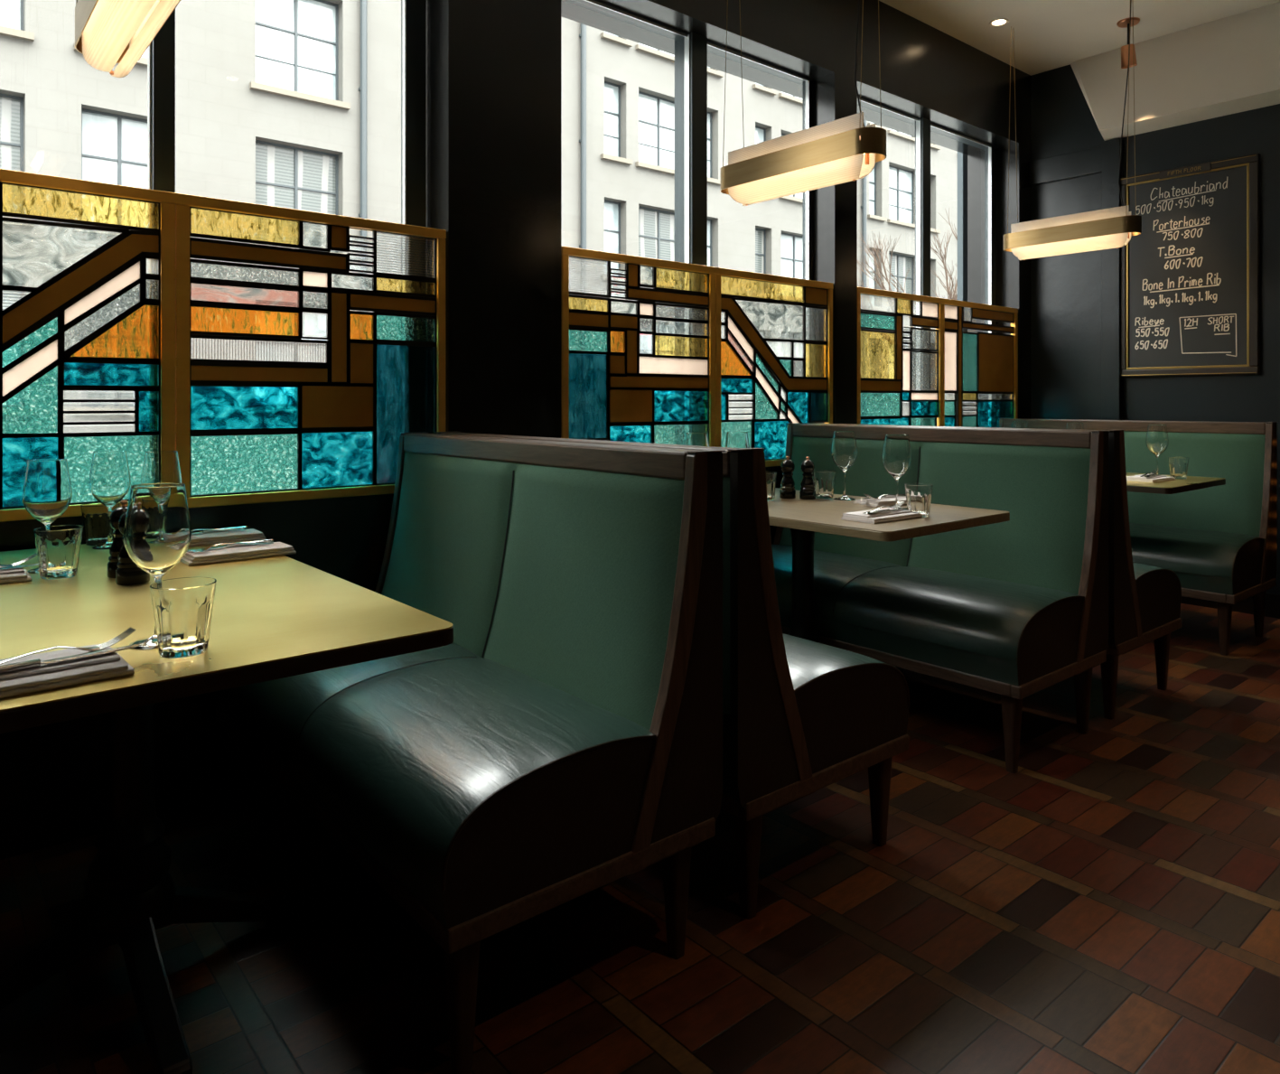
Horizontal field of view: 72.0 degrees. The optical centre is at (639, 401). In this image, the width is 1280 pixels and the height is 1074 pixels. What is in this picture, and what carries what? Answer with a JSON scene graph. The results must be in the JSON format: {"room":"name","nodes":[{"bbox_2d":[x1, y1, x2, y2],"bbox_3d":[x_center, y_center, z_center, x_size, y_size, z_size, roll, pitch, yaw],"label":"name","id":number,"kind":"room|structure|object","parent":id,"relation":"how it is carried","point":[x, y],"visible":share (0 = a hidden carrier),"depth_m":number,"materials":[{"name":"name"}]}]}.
{"room":"restaurant","nodes":[
{"label":"restaurant","id":0,"kind":"room"},
{"bbox_2d":[0,0,1030,812],"bbox_3d":[-1.653,-0.460,2.281,10.400,3.140,0.340,0,0,-40],"label":"wall","id":1,"kind":"structure","parent":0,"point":[494,67],"depth_m":3.12,"materials":[{"name":"black paint"}]},
{"bbox_2d":[0,754,280,859],"bbox_3d":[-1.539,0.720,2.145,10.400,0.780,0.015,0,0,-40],"label":"baseboard","id":2,"kind":"structure","parent":1,"relation":"attached to","point":[25,829],"depth_m":2.25,"materials":[{"name":"black paint"}]},
{"bbox_2d":[0,168,446,522],"bbox_3d":[-1.265,-0.136,2.410,1.602,0.860,0.038,0,0,-40],"label":"glass screen","id":3,"kind":"object","parent":1,"relation":"attached to","point":[386,387],"visible":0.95,"depth_m":2.47,"materials":[{"name":"multicoloured glass"}]},
{"bbox_2d":[147,0,426,449],"bbox_3d":[-1.346,-0.756,2.522,1.581,2.248,0.105,0,0,-40],"label":"window","id":4,"kind":"structure","parent":1,"relation":"attached to","point":[161,51],"depth_m":2.96,"materials":[{"name":"black metal"}]},
{"bbox_2d":[562,0,812,445],"bbox_3d":[0.221,-0.756,3.844,1.580,2.248,0.115,0,0,-40],"label":"window","id":5,"kind":"structure","parent":1,"relation":"attached to","point":[691,50],"depth_m":3.81,"materials":[{"name":"black metal"}]},
{"bbox_2d":[561,245,833,467],"bbox_3d":[0.313,-0.136,3.734,1.581,0.860,0.038,0,0,-40],"label":"glass screen","id":6,"kind":"object","parent":1,"relation":"attached to","point":[602,390],"visible":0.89,"depth_m":3.61,"materials":[{"name":"multicoloured glass"}]},
{"bbox_2d":[857,95,999,427],"bbox_3d":[1.595,-0.756,4.991,1.620,2.248,0.105,0,0,-40],"label":"window","id":7,"kind":"structure","parent":1,"relation":"attached to","point":[923,126],"depth_m":4.94,"materials":[{"name":"black metal"}]},
{"bbox_2d":[857,286,1018,427],"bbox_3d":[1.685,-0.136,4.885,1.619,0.860,0.038,0,0,-40],"label":"glass screen","id":8,"kind":"object","parent":1,"relation":"attached to","point":[995,371],"visible":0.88,"depth_m":4.87,"materials":[{"name":"multicoloured glass"}]},
{"bbox_2d":[957,151,967,423],"bbox_3d":[2.190,-0.540,5.806,0.300,5.700,0.040,0,0,-40],"label":"trim","id":9,"kind":"structure","parent":1,"relation":"attached to","point":[962,158],"depth_m":5.71,"materials":[{"name":"grey metal"}]},
{"bbox_2d":[0,603,1279,1073],"bbox_3d":[0.294,1.160,0.116,10.600,0.100,6.200,0,0,-40],"label":"floor","id":10,"kind":"structure","parent":0,"point":[1108,902],"depth_m":1.81,"materials":[{"name":"brown tile"}]},
{"bbox_2d":[0,541,453,1073],"bbox_3d":[-0.982,0.735,1.696,0.695,0.750,1.330,0,0,-40],"label":"dining table","id":11,"kind":"object","parent":10,"relation":"on","point":[276,617],"visible":0.89,"depth_m":1.56,"materials":[{"name":"brown wood"}]},
{"bbox_2d":[0,564,31,584],"bbox_3d":[-1.343,0.350,1.732,0.230,0.019,0.126,0,0,-40],"label":"folded napkin","id":12,"kind":"object","parent":11,"relation":"on","point":[18,574],"visible":0.82,"depth_m":1.75,"materials":[{"name":"white fabric"}]},
{"bbox_2d":[0,552,37,566],"bbox_3d":[-1.332,0.328,1.757,0.024,0.021,0.215,0,0,44],"label":"fork","id":13,"kind":"object","parent":12,"relation":"on","point":[35,554],"visible":0.95,"depth_m":1.81,"materials":[{"name":"silver metal"}]},
{"bbox_2d":[0,563,38,569],"bbox_3d":[-1.315,0.335,1.740,0.232,0.009,0.019,0,0,-45],"label":"table knife","id":14,"kind":"object","parent":12,"relation":"on","point":[17,566],"visible":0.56,"depth_m":1.79,"materials":[{"name":"silver metal"}]},
{"bbox_2d":[21,458,72,573],"bbox_3d":[-1.258,0.242,1.869,0.089,0.235,0.089,0,0,-40],"label":"wine glass","id":15,"kind":"object","parent":11,"relation":"on","point":[47,491],"visible":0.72,"depth_m":1.84,"materials":[{"name":"clear glass"}]},
{"bbox_2d":[33,524,83,579],"bbox_3d":[-1.192,0.310,1.806,0.085,0.100,0.085,0,0,36],"label":"water tumbler","id":16,"kind":"object","parent":11,"relation":"on","point":[58,547],"visible":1,"depth_m":1.78,"materials":[{"name":"clear glass"}]},
{"bbox_2d":[0,643,134,698],"bbox_3d":[-0.792,0.350,1.127,0.230,0.019,0.126,0,0,-42],"label":"folded napkin","id":17,"kind":"object","parent":11,"relation":"on","point":[67,673],"visible":0.77,"depth_m":1.13,"materials":[{"name":"white fabric"}]},
{"bbox_2d":[0,626,135,663],"bbox_3d":[-0.781,0.328,1.152,0.024,0.021,0.215,0,0,43],"label":"fork","id":18,"kind":"object","parent":17,"relation":"on","point":[128,631],"visible":1,"depth_m":1.19,"materials":[{"name":"silver metal"}]},
{"bbox_2d":[0,642,144,673],"bbox_3d":[-0.765,0.335,1.136,0.019,0.009,0.232,0,0,44],"label":"table knife","id":19,"kind":"object","parent":17,"relation":"on","point":[34,663],"visible":1,"depth_m":1.13,"materials":[{"name":"silver metal"}]},
{"bbox_2d":[80,502,120,545],"bbox_3d":[-1.360,0.310,2.220,0.085,0.100,0.085,0,0,28],"label":"water tumbler","id":20,"kind":"object","parent":11,"relation":"on","point":[95,516],"visible":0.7,"depth_m":2.19,"materials":[{"name":"clear glass"}]},
{"bbox_2d":[88,450,130,549],"bbox_3d":[-1.305,0.242,2.168,0.089,0.235,0.089,0,0,-40],"label":"wine glass","id":21,"kind":"object","parent":11,"relation":"on","point":[109,480],"visible":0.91,"depth_m":2.14,"materials":[{"name":"clear glass"}]},
{"bbox_2d":[107,500,128,578],"bbox_3d":[-1.064,0.282,1.816,0.059,0.156,0.059,0,0,21],"label":"pepper mill","id":22,"kind":"object","parent":11,"relation":"on","point":[116,514],"visible":0.5,"depth_m":1.79,"materials":[{"name":"black paint"}]},
{"bbox_2d":[115,511,149,585],"bbox_3d":[-1.006,0.282,1.748,0.059,0.156,0.059,0,0,-40],"label":"pepper mill","id":23,"kind":"object","parent":11,"relation":"on","point":[127,573],"visible":0.3,"depth_m":1.72,"materials":[{"name":"black paint"}]},
{"bbox_2d":[123,482,191,649],"bbox_3d":[-0.717,0.242,1.310,0.089,0.235,0.089,0,0,-40],"label":"wine glass","id":24,"kind":"object","parent":11,"relation":"on","point":[157,531],"visible":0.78,"depth_m":1.28,"materials":[{"name":"clear glass"}]},
{"bbox_2d":[140,450,181,484],"bbox_3d":[-1.177,0.242,2.166,0.089,0.235,0.089,0,0,-40],"label":"wine glass","id":25,"kind":"object","parent":11,"relation":"on","point":[159,466],"visible":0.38,"depth_m":2.13,"materials":[{"name":"clear glass"}]},
{"bbox_2d":[149,577,216,658],"bbox_3d":[-0.653,0.310,1.260,0.085,0.100,0.085,0,0,32],"label":"water tumbler","id":26,"kind":"object","parent":11,"relation":"on","point":[182,608],"visible":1,"depth_m":1.23,"materials":[{"name":"clear glass"}]},
{"bbox_2d":[188,528,265,546],"bbox_3d":[-1.100,0.350,2.263,0.230,0.019,0.126,0,0,-39],"label":"folded napkin","id":27,"kind":"object","parent":11,"relation":"on","point":[248,535],"visible":0.7,"depth_m":2.24,"materials":[{"name":"white fabric"}]},
{"bbox_2d":[191,528,246,532],"bbox_3d":[-1.111,0.328,2.238,0.215,0.021,0.024,0,0,-45],"label":"fork","id":28,"kind":"object","parent":27,"relation":"on","point":[207,528],"visible":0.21,"depth_m":2.26,"materials":[{"name":"silver metal"}]},
{"bbox_2d":[191,525,247,533],"bbox_3d":[-1.127,0.335,2.255,0.232,0.009,0.019,0,0,-44],"label":"table knife","id":29,"kind":"object","parent":27,"relation":"on","point":[241,527],"visible":0.55,"depth_m":2.29,"materials":[{"name":"silver metal"}]},
{"bbox_2d":[179,541,296,565],"bbox_3d":[-0.936,0.350,2.041,0.230,0.019,0.126,0,0,-41],"label":"folded napkin","id":30,"kind":"object","parent":11,"relation":"on","point":[277,548],"visible":0.91,"depth_m":2.00,"materials":[{"name":"white fabric"}]},
{"bbox_2d":[186,538,273,551],"bbox_3d":[-0.963,0.335,2.032,0.019,0.009,0.232,0,0,44],"label":"table knife","id":31,"kind":"object","parent":30,"relation":"on","point":[270,540],"visible":0.56,"depth_m":2.06,"materials":[{"name":"silver metal"}]},
{"bbox_2d":[186,541,273,552],"bbox_3d":[-0.946,0.328,2.015,0.024,0.021,0.215,0,0,43],"label":"fork","id":32,"kind":"object","parent":30,"relation":"on","point":[207,548],"visible":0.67,"depth_m":2.02,"materials":[{"name":"silver metal"}]},
{"bbox_2d":[214,432,725,1073],"bbox_3d":[-0.500,0.605,2.093,0.636,1.010,1.342,0,0,-40],"label":"bench","id":33,"kind":"object","parent":10,"relation":"on","point":[565,743],"visible":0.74,"depth_m":1.76,"materials":[{"name":"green leather"}]},
{"bbox_2d":[434,431,909,919],"bbox_3d":[0.012,0.605,2.523,0.636,1.010,1.342,0,0,-40],"label":"bench","id":34,"kind":"object","parent":10,"relation":"on","point":[801,717],"visible":0.3,"depth_m":1.89,"materials":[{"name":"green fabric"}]},
{"bbox_2d":[767,487,1009,643],"bbox_3d":[0.572,0.735,3.091,0.695,0.750,1.170,0,0,-40],"label":"dining table","id":35,"kind":"object","parent":10,"relation":"on","point":[804,518],"visible":0.32,"depth_m":2.87,"materials":[{"name":"brown wood"}]},
{"bbox_2d":[684,432,709,446],"bbox_3d":[0.197,0.235,3.063,0.094,0.249,0.094,0,0,-40],"label":"wine glass","id":36,"kind":"object","parent":35,"relation":"on","point":[699,439],"visible":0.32,"depth_m":3.03,"materials":[{"name":"clear glass"}]},
{"bbox_2d":[724,431,749,448],"bbox_3d":[0.344,0.235,3.122,0.094,0.249,0.094,0,0,-40],"label":"wine glass","id":37,"kind":"object","parent":35,"relation":"on","point":[733,439],"visible":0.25,"depth_m":3.09,"materials":[{"name":"clear glass"}]},
{"bbox_2d":[766,471,777,500],"bbox_3d":[0.459,0.310,3.218,0.085,0.100,0.085,0,0,1],"label":"water tumbler","id":38,"kind":"object","parent":35,"relation":"on","point":[770,476],"visible":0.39,"depth_m":3.19,"materials":[{"name":"clear glass"}]},
{"bbox_2d":[779,456,795,498],"bbox_3d":[0.548,0.282,3.267,0.059,0.156,0.059,0,0,39],"label":"pepper mill","id":39,"kind":"object","parent":35,"relation":"on","point":[787,490],"visible":1,"depth_m":3.25,"materials":[{"name":"black paint"}]},
{"bbox_2d":[799,456,815,499],"bbox_3d":[0.617,0.282,3.240,0.059,0.156,0.059,0,0,-2],"label":"pepper mill","id":40,"kind":"object","parent":35,"relation":"on","point":[808,491],"visible":1,"depth_m":3.22,"materials":[{"name":"black paint"}]},
{"bbox_2d":[812,470,836,498],"bbox_3d":[0.683,0.310,3.263,0.085,0.100,0.085,0,0,-10],"label":"water tumbler","id":41,"kind":"object","parent":35,"relation":"on","point":[824,481],"visible":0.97,"depth_m":3.23,"materials":[{"name":"clear glass"}]},
{"bbox_2d":[831,430,857,500],"bbox_3d":[0.748,0.235,3.223,0.094,0.249,0.094,0,0,-40],"label":"wine glass","id":42,"kind":"object","parent":35,"relation":"on","point":[844,452],"visible":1,"depth_m":3.19,"materials":[{"name":"clear glass"}]},
{"bbox_2d":[853,496,906,506],"bbox_3d":[0.880,0.350,3.089,0.230,0.019,0.126,0,0,-26],"label":"folded napkin","id":43,"kind":"object","parent":35,"relation":"on","point":[882,501],"visible":0.62,"depth_m":3.03,"materials":[{"name":"white fabric"}]},
{"bbox_2d":[859,493,906,499],"bbox_3d":[0.852,0.335,3.088,0.232,0.009,0.019,0,0,-30],"label":"table knife","id":44,"kind":"object","parent":43,"relation":"on","point":[904,494],"visible":0.8,"depth_m":3.10,"materials":[{"name":"silver metal"}]},
{"bbox_2d":[864,494,906,499],"bbox_3d":[0.864,0.328,3.067,0.215,0.021,0.024,0,0,-31],"label":"fork","id":45,"kind":"object","parent":43,"relation":"on","point":[866,495],"visible":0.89,"depth_m":3.04,"materials":[{"name":"silver metal"}]},
{"bbox_2d":[840,507,921,523],"bbox_3d":[0.740,0.350,2.696,0.230,0.019,0.126,0,0,-38],"label":"folded napkin","id":46,"kind":"object","parent":35,"relation":"on","point":[896,515],"visible":0.87,"depth_m":2.65,"materials":[{"name":"white fabric"}]},
{"bbox_2d":[862,501,904,513],"bbox_3d":[0.752,0.328,2.721,0.215,0.021,0.024,0,0,-44],"label":"fork","id":47,"kind":"object","parent":46,"relation":"on","point":[896,506],"visible":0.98,"depth_m":2.75,"materials":[{"name":"silver metal"}]},
{"bbox_2d":[867,507,906,514],"bbox_3d":[0.767,0.335,2.703,0.232,0.009,0.019,0,0,-42],"label":"table knife","id":48,"kind":"object","parent":46,"relation":"on","point":[882,510],"visible":0.86,"depth_m":2.66,"materials":[{"name":"silver metal"}]},
{"bbox_2d":[882,434,912,510],"bbox_3d":[0.846,0.235,2.901,0.094,0.249,0.094,0,0,-40],"label":"wine glass","id":49,"kind":"object","parent":35,"relation":"on","point":[897,458],"visible":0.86,"depth_m":2.87,"materials":[{"name":"clear glass"}]},
{"bbox_2d":[904,483,933,517],"bbox_3d":[0.870,0.310,2.751,0.085,0.100,0.085,0,0,1],"label":"water tumbler","id":50,"kind":"object","parent":35,"relation":"on","point":[918,495],"visible":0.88,"depth_m":2.72,"materials":[{"name":"clear glass"}]},
{"bbox_2d":[771,422,1110,773],"bbox_3d":[0.911,0.605,3.277,0.636,1.010,1.342,0,0,-40],"label":"bench","id":51,"kind":"object","parent":10,"relation":"on","point":[1015,609],"visible":0.73,"depth_m":2.99,"materials":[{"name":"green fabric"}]},
{"bbox_2d":[803,422,1181,719],"bbox_3d":[1.423,0.605,3.707,0.636,1.010,1.342,0,0,-40],"label":"bench","id":52,"kind":"object","parent":10,"relation":"on","point":[1144,600],"visible":0.2,"depth_m":3.08,"materials":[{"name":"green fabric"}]},
{"bbox_2d":[999,418,1278,655],"bbox_3d":[2.352,0.605,4.487,0.636,1.010,1.342,0,0,-40],"label":"bench","id":53,"kind":"object","parent":10,"relation":"on","point":[1220,542],"visible":0.42,"depth_m":4.17,"materials":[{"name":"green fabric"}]},
{"bbox_2d":[1126,472,1225,494],"bbox_3d":[2.083,0.735,4.339,0.700,0.750,1.200,0,0,-40],"label":"dining table","id":54,"kind":"object","parent":10,"relation":"on","point":[1191,482],"visible":0.1,"depth_m":3.84,"materials":[{"name":"brown wood"}]},
{"bbox_2d":[1011,421,1027,428],"bbox_3d":[2.048,0.235,4.747,0.094,0.249,0.094,0,0,-40],"label":"wine glass","id":55,"kind":"object","parent":54,"relation":"on","point":[1015,425],"visible":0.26,"depth_m":4.71,"materials":[{"name":"clear glass"}]},
{"bbox_2d":[1065,422,1083,429],"bbox_3d":[2.225,0.235,4.504,0.094,0.249,0.094,0,0,-40],"label":"wine glass","id":56,"kind":"object","parent":54,"relation":"on","point":[1069,425],"visible":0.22,"depth_m":4.47,"materials":[{"name":"clear glass"}]},
{"bbox_2d":[1126,474,1175,482],"bbox_3d":[2.312,0.350,3.996,0.230,0.019,0.126,0,0,-38],"label":"folded napkin","id":57,"kind":"object","parent":54,"relation":"on","point":[1135,478],"visible":0.82,"depth_m":3.95,"materials":[{"name":"white fabric"}]},
{"bbox_2d":[1139,469,1158,476],"bbox_3d":[2.324,0.328,4.021,0.215,0.021,0.024,0,0,-44],"label":"fork","id":58,"kind":"object","parent":57,"relation":"on","point":[1153,470],"visible":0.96,"depth_m":4.05,"materials":[{"name":"silver metal"}]},
{"bbox_2d":[1144,473,1162,476],"bbox_3d":[2.340,0.335,4.003,0.232,0.009,0.019,0,0,-42],"label":"table knife","id":59,"kind":"object","parent":57,"relation":"on","point":[1149,475],"visible":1,"depth_m":3.96,"materials":[{"name":"silver metal"}]},
{"bbox_2d":[1145,424,1168,474],"bbox_3d":[2.425,0.235,4.130,0.094,0.249,0.094,0,0,-40],"label":"wine glass","id":60,"kind":"object","parent":54,"relation":"on","point":[1156,439],"visible":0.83,"depth_m":4.10,"materials":[{"name":"clear glass"}]},
{"bbox_2d":[1167,457,1189,479],"bbox_3d":[2.493,0.310,4.076,0.085,0.100,0.085,0,0,-30],"label":"water tumbler","id":61,"kind":"object","parent":54,"relation":"on","point":[1178,465],"visible":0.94,"depth_m":4.05,"materials":[{"name":"clear glass"}]},
{"bbox_2d":[878,0,1279,75],"bbox_3d":[0.294,-2.080,0.116,10.600,0.100,6.200,0,0,-40],"label":"ceiling","id":62,"kind":"structure","parent":0,"point":[1050,34],"depth_m":4.72,"materials":[{"name":"paint"}]},
{"bbox_2d":[74,0,180,77],"bbox_3d":[-1.000,-1.371,1.739,0.124,1.318,0.716,0,0,-40],"label":"pendant lamp","id":63,"kind":"object","parent":62,"relation":"hanging from","point":[108,32],"visible":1,"depth_m":1.77,"materials":[{"name":"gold metal"}]},
{"bbox_2d":[720,0,886,205],"bbox_3d":[0.540,-1.371,3.028,0.124,1.318,0.716,0,0,-40],"label":"pendant lamp","id":64,"kind":"object","parent":62,"relation":"hanging from","point":[843,150],"visible":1,"depth_m":2.94,"materials":[{"name":"gold metal"}]},
{"bbox_2d":[989,18,1009,27],"bbox_3d":[1.925,-2.028,4.722,0.100,0.004,0.100,0,0,-40],"label":"recessed light","id":65,"kind":"object","parent":62,"relation":"in","point":[996,23],"visible":1,"depth_m":4.72,"materials":[{"name":"paint"}]},
{"bbox_2d":[1003,0,1141,260],"bbox_3d":[2.215,-1.416,4.548,0.124,1.318,0.716,0,0,-40],"label":"pendant lamp","id":66,"kind":"object","parent":62,"relation":"hanging from","point":[1112,228],"visible":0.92,"depth_m":4.46,"materials":[{"name":"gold metal"}]},
{"bbox_2d":[1116,17,1139,68],"bbox_3d":[2.612,-1.907,4.712,0.110,0.246,0.110,0,0,-40],"label":"ceiling spotlight","id":67,"kind":"object","parent":62,"relation":"attached to","point":[1124,23],"visible":0.92,"depth_m":4.69,"materials":[{"name":"orange metal"}]},
{"bbox_2d":[1030,64,1279,594],"bbox_3d":[4.277,-0.460,3.459,0.200,3.140,6.200,0,0,-40],"label":"wall","id":68,"kind":"structure","parent":0,"point":[1066,290],"depth_m":5.20,"materials":[{"name":"black paint"}]},
{"bbox_2d":[1029,146,1102,186],"bbox_3d":[2.570,-1.415,5.315,0.030,0.150,0.438,0,0,-40],"label":"trim","id":69,"kind":"structure","parent":68,"relation":"attached to","point":[1088,162],"depth_m":5.30,"materials":[{"name":"black paint"}]},
{"bbox_2d":[1102,138,1122,420],"bbox_3d":[2.735,-0.260,5.102,0.050,2.500,0.100,0,0,-40],"label":"trim","id":70,"kind":"structure","parent":68,"relation":"attached to","point":[1112,381],"depth_m":5.08,"materials":[{"name":"black paint"}]},
{"bbox_2d":[1121,153,1260,377],"bbox_3d":[2.980,-0.710,4.815,0.044,1.145,0.685,0,0,-40],"label":"menu board","id":71,"kind":"object","parent":68,"relation":"attached to","point":[1191,279],"visible":1,"depth_m":4.78,"materials":[{"name":"stone"}]},
{"bbox_2d":[1180,592,1279,618],"bbox_3d":[4.317,1.050,3.244,0.015,0.120,5.820,0,0,-40],"label":"baseboard","id":72,"kind":"structure","parent":68,"relation":"attached to","point":[1272,609],"depth_m":4.59,"materials":[{"name":"black paint"}]},
{"bbox_2d":[1070,1,1279,140],"bbox_3d":[4.298,-1.775,3.084,0.250,0.510,5.600,0,0,-40],"label":"ceiling","id":73,"kind":"structure","parent":0,"point":[1229,65],"depth_m":4.70,"materials":[{"name":"paint"}]},
{"label":"outside","id":74,"kind":"structure","parent":0,"visible":0},
{"bbox_3d":[-3.013,2.360,38.593,95.000,0.100,57.000,0,0,-40],"label":"ground","id":75,"kind":"structure","parent":74,"visible":0},
{"bbox_2d":[0,0,957,502],"bbox_3d":[4.298,-6.390,32.213,76.000,17.400,6.174,0,0,-40],"label":"office building","id":76,"kind":"structure","parent":75,"relation":"on","point":[289,104],"depth_m":19.29,"materials":[{"name":"white concrete"}]},
{"bbox_2d":[857,208,957,425],"bbox_3d":[6.795,-1.133,21.191,2.926,6.897,5.417,0,0,-40],"label":"bare tree","id":77,"kind":"object","parent":75,"relation":"on","point":[950,340],"visible":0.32,"depth_m":21.04,"materials":[{"name":"brown plant"}]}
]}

